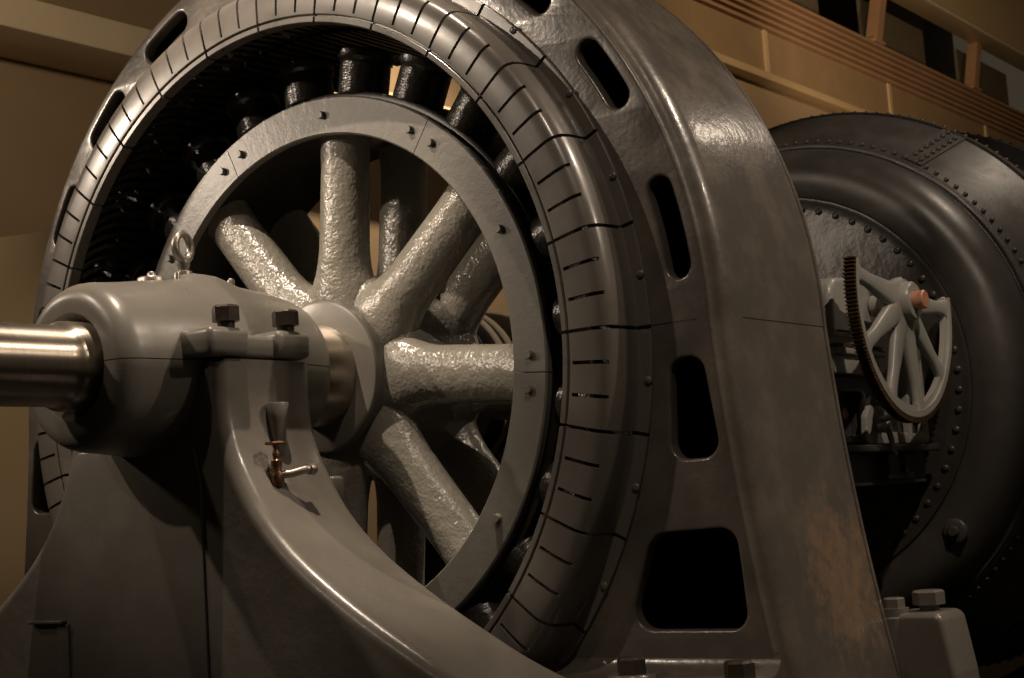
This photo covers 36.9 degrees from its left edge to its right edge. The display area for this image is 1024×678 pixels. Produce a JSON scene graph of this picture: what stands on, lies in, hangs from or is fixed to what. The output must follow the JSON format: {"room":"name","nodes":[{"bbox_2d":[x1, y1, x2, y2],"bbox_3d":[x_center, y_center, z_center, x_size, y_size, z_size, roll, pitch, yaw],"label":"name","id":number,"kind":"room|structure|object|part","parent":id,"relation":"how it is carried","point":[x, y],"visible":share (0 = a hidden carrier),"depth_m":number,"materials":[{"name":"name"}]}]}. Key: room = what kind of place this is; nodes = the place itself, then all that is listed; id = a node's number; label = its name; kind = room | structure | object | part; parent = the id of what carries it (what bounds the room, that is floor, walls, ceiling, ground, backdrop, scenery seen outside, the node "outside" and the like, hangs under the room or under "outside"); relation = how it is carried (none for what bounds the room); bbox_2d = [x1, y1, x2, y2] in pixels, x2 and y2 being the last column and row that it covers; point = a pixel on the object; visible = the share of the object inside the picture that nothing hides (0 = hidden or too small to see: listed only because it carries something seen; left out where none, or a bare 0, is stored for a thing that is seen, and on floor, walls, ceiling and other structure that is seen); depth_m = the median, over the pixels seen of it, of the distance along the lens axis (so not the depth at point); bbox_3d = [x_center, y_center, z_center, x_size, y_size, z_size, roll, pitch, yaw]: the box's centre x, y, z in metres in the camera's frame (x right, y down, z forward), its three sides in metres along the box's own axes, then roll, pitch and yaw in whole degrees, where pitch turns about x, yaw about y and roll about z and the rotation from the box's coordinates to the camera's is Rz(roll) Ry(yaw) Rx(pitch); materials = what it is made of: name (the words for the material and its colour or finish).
{"room":"power station hall","nodes":[
{"label":"power station hall","id":0,"kind":"room"},
{"bbox_2d":[0,0,832,544],"bbox_3d":[1.304,-0.846,18.476,0.200,8.700,41.000,-9,-8,37],"label":"wall","id":1,"kind":"structure","parent":0,"point":[46,114],"depth_m":12.05,"materials":[{"name":"beige paint"}]},
{"bbox_2d":[0,0,450,109],"bbox_3d":[1.270,-1.934,17.936,0.650,0.253,40.000,-9,-8,37],"label":"ceiling beam","id":2,"kind":"structure","parent":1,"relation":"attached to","point":[35,32],"depth_m":11.58,"materials":[{"name":"beige paint"}]},
{"bbox_2d":[713,51,868,112],"bbox_3d":[0.967,-3.874,18.280,0.220,0.110,40.000,-9,-8,37],"label":"ledge","id":3,"kind":"object","parent":1,"relation":"attached to","point":[738,68],"depth_m":22.05,"materials":[{"name":"beige paint"}]},
{"bbox_2d":[762,29,770,72],"bbox_3d":[3.613,-4.059,21.812,0.030,0.670,0.100,-9,-8,37],"label":"batten","id":4,"kind":"object","parent":3,"relation":"on","point":[764,32],"visible":0.79,"depth_m":21.79,"materials":[{"name":"beige paint"}]},
{"bbox_2d":[887,83,893,114],"bbox_3d":[6.221,-3.861,25.226,0.030,0.670,0.100,-9,-8,37],"label":"batten","id":5,"kind":"object","parent":3,"relation":"on","point":[889,91],"visible":0.64,"depth_m":25.21,"materials":[{"name":"beige paint"}]},
{"bbox_2d":[984,125,987,136],"bbox_3d":[8.889,-3.659,28.718,0.030,0.670,0.100,-9,-8,37],"label":"batten","id":6,"kind":"object","parent":3,"relation":"on","point":[985,126],"visible":0.36,"depth_m":28.71,"materials":[{"name":"beige paint"}]},
{"bbox_2d":[655,0,1023,148],"bbox_3d":[0.893,-4.254,18.358,0.100,0.670,40.000,-9,-8,37],"label":"wall panel","id":7,"kind":"object","parent":1,"relation":"attached to","point":[724,34],"depth_m":22.86,"materials":[{"name":"paint"}]},
{"bbox_2d":[694,0,1023,142],"bbox_3d":[0.798,-4.896,18.468,0.370,0.639,40.000,-9,-8,37],"label":"ceiling beam","id":8,"kind":"structure","parent":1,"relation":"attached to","point":[789,21],"depth_m":24.66,"materials":[{"name":"brown wood"}]},
{"bbox_2d":[866,0,886,45],"bbox_3d":[5.998,-5.310,25.377,0.260,1.071,0.737,-9,-8,37],"label":"strut","id":9,"kind":"object","parent":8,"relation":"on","point":[877,8],"visible":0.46,"depth_m":25.30,"materials":[{"name":"brown wood"}]},
{"bbox_2d":[964,42,981,91],"bbox_3d":[8.636,-5.110,28.830,0.260,1.071,0.737,-9,-8,37],"label":"strut","id":10,"kind":"object","parent":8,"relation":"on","point":[973,57],"visible":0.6,"depth_m":28.79,"materials":[{"name":"brown wood"}]},
{"bbox_2d":[818,0,956,80],"bbox_3d":[-1.635,-6.466,21.047,0.200,4.600,41.000,-9,-8,37],"label":"wall","id":11,"kind":"structure","parent":0,"point":[938,42],"depth_m":35.83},
{"bbox_2d":[953,49,1008,104],"bbox_3d":[9.327,-5.030,30.416,0.060,0.920,2.700,-9,-8,37],"label":"window","id":12,"kind":"structure","parent":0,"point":[992,82],"depth_m":30.60,"materials":[{"name":"brown glass"}]},
{"bbox_2d":[978,654,1023,677],"bbox_3d":[6.235,2.848,14.496,18.500,0.150,41.000,-9,-8,37],"label":"floor","id":13,"kind":"structure","parent":0,"point":[995,670],"depth_m":12.71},
{"bbox_2d":[0,231,49,606],"bbox_3d":[-3.094,1.095,10.059,2.401,3.610,0.100,-6,-6,16],"label":"partition panel","id":14,"kind":"object","parent":13,"relation":"on","point":[21,256],"visible":0.12,"depth_m":10.10,"materials":[{"name":"beige paint"}]},
{"bbox_2d":[0,230,564,677],"bbox_3d":[-1.026,0.642,4.900,3.400,2.014,0.879,-9,-8,37],"label":"pedestal","id":15,"kind":"object","parent":13,"relation":"on","point":[201,528],"visible":0.94,"depth_m":4.62,"materials":[{"name":"grey paint"}]},
{"bbox_3d":[-1.144,0.989,4.756,0.633,1.310,0.030,-9,-8,37],"label":"panel","id":16,"kind":"part","parent":15,"relation":"part of","materials":[{"name":"grey paint"}]},
{"bbox_3d":[-1.150,-0.183,4.900,0.092,0.027,0.092,-9,-8,37],"label":"oil hole lid","id":17,"kind":"part","parent":15,"relation":"part of","materials":[{"name":"metal"}]},
{"bbox_3d":[-0.649,0.399,4.632,0.125,0.043,0.040,-1,-7,-22],"label":"spout","id":18,"kind":"part","parent":15,"relation":"part of","materials":[{"name":"metal"}]},
{"bbox_2d":[425,311,512,585],"bbox_3d":[-0.115,1.304,11.122,1.230,3.029,1.400,-9,-8,37],"label":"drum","id":19,"kind":"object","parent":13,"relation":"on","point":[495,327],"visible":0.09,"depth_m":10.60,"materials":[{"name":"black metal"}]},
{"bbox_2d":[24,0,979,677],"bbox_3d":[-0.554,0.084,5.636,4.019,3.218,1.215,-9,-8,37],"label":"generator stator","id":20,"kind":"object","parent":13,"relation":"on","point":[714,528],"visible":0.68,"depth_m":4.66,"materials":[{"name":"paint"}]},
{"bbox_2d":[0,46,601,628],"bbox_3d":[-0.346,0.158,5.898,2.360,2.360,5.720,-9,-8,37],"label":"generator rotor","id":21,"kind":"object","parent":20,"relation":"in","point":[412,379],"visible":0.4,"depth_m":5.33,"materials":[{"name":"grey paint"}]},
{"bbox_2d":[607,671,657,677],"bbox_3d":[0.345,0.973,4.403,0.150,0.026,0.150,-9,-8,37],"label":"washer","id":22,"kind":"object","parent":20,"relation":"in","point":[621,674],"depth_m":4.37,"materials":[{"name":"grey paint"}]},
{"bbox_3d":[-0.325,0.101,5.936,3.842,3.218,0.040,-9,-8,37],"label":"plate","id":23,"kind":"part","parent":20,"relation":"part of","materials":[{"name":"paint"}]},
{"bbox_2d":[820,277,939,486],"bbox_3d":[1.702,0.991,7.182,0.350,2.553,1.120,-9,-8,37],"label":"mechanism","id":24,"kind":"object","parent":13,"relation":"on","point":[883,449],"visible":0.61,"depth_m":7.11,"materials":[{"name":"grey paint"}]},
{"bbox_3d":[1.776,0.303,7.342,0.070,0.181,0.285,-9,-8,37],"label":"link rod","id":25,"kind":"part","parent":24,"relation":"part of","materials":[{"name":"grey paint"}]},
{"bbox_3d":[1.746,0.463,7.111,0.070,0.163,0.103,-9,-8,37],"label":"lever","id":26,"kind":"part","parent":24,"relation":"part of","materials":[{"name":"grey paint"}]},
{"bbox_3d":[1.831,0.406,7.335,0.030,0.190,0.735,-9,-8,37],"label":"bracket plate","id":27,"kind":"part","parent":24,"relation":"part of","materials":[{"name":"grey paint"}]},
{"bbox_2d":[843,256,953,422],"bbox_3d":[1.818,0.026,7.138,0.260,0.731,1.126,-9,-8,37],"label":"wheel","id":28,"kind":"object","parent":24,"relation":"attached to","point":[897,304],"visible":1,"depth_m":7.04,"materials":[{"name":"grey paint"}]},
{"bbox_3d":[1.960,0.187,7.549,0.040,0.633,0.220,-9,-8,37],"label":"loop frame","id":29,"kind":"part","parent":24,"relation":"part of","materials":[{"name":"grey paint"}]},
{"bbox_2d":[768,111,1023,677],"bbox_3d":[2.247,0.561,9.251,3.362,3.782,2.775,-9,-8,37],"label":"casing","id":30,"kind":"structure","parent":13,"relation":"on","point":[939,209],"depth_m":7.78,"materials":[{"name":"paint"}]},
{"bbox_3d":[1.434,0.293,8.228,2.106,2.106,0.021,-9,-8,37],"label":"head plate","id":31,"kind":"part","parent":30,"relation":"part of","materials":[{"name":"paint"}]},
{"bbox_3d":[-5.391,-4.867,-2.126,15.200,13.100,0.200,-9,-8,37],"label":"wall","id":32,"kind":"structure","parent":0,"visible":0},
{"bbox_2d":[891,0,1023,71],"bbox_3d":[0.814,-7.102,18.584,0.420,1.800,40.000,-9,-8,37],"label":"girder","id":33,"kind":"object","parent":32,"relation":"attached to","point":[1003,19],"depth_m":28.80,"materials":[{"name":"beige paint"}]},
{"bbox_2d":[923,0,1023,56],"bbox_3d":[1.063,-6.243,18.344,0.062,0.050,40.000,-9,-8,37],"label":"flange","id":34,"kind":"object","parent":32,"relation":"attached to","point":[930,2],"depth_m":27.91,"materials":[{"name":"beige paint"}]},
{"bbox_3d":[-0.249,-4.896,19.898,3.000,0.150,41.000,-9,-8,37],"label":"roof","id":35,"kind":"structure","parent":0,"visible":0},
{"bbox_2d":[788,0,818,14],"bbox_3d":[4.052,-5.431,23.509,0.060,0.920,2.700,-9,-8,37],"label":"window","id":36,"kind":"structure","parent":35,"relation":"on","point":[811,5],"depth_m":24.29,"materials":[{"name":"brown glass"}]},
{"bbox_2d":[856,0,925,65],"bbox_3d":[6.689,-5.230,26.962,0.060,0.920,2.700,-9,-8,37],"label":"window","id":37,"kind":"structure","parent":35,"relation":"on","point":[901,37],"depth_m":27.13,"materials":[{"name":"brown glass"}]}
]}

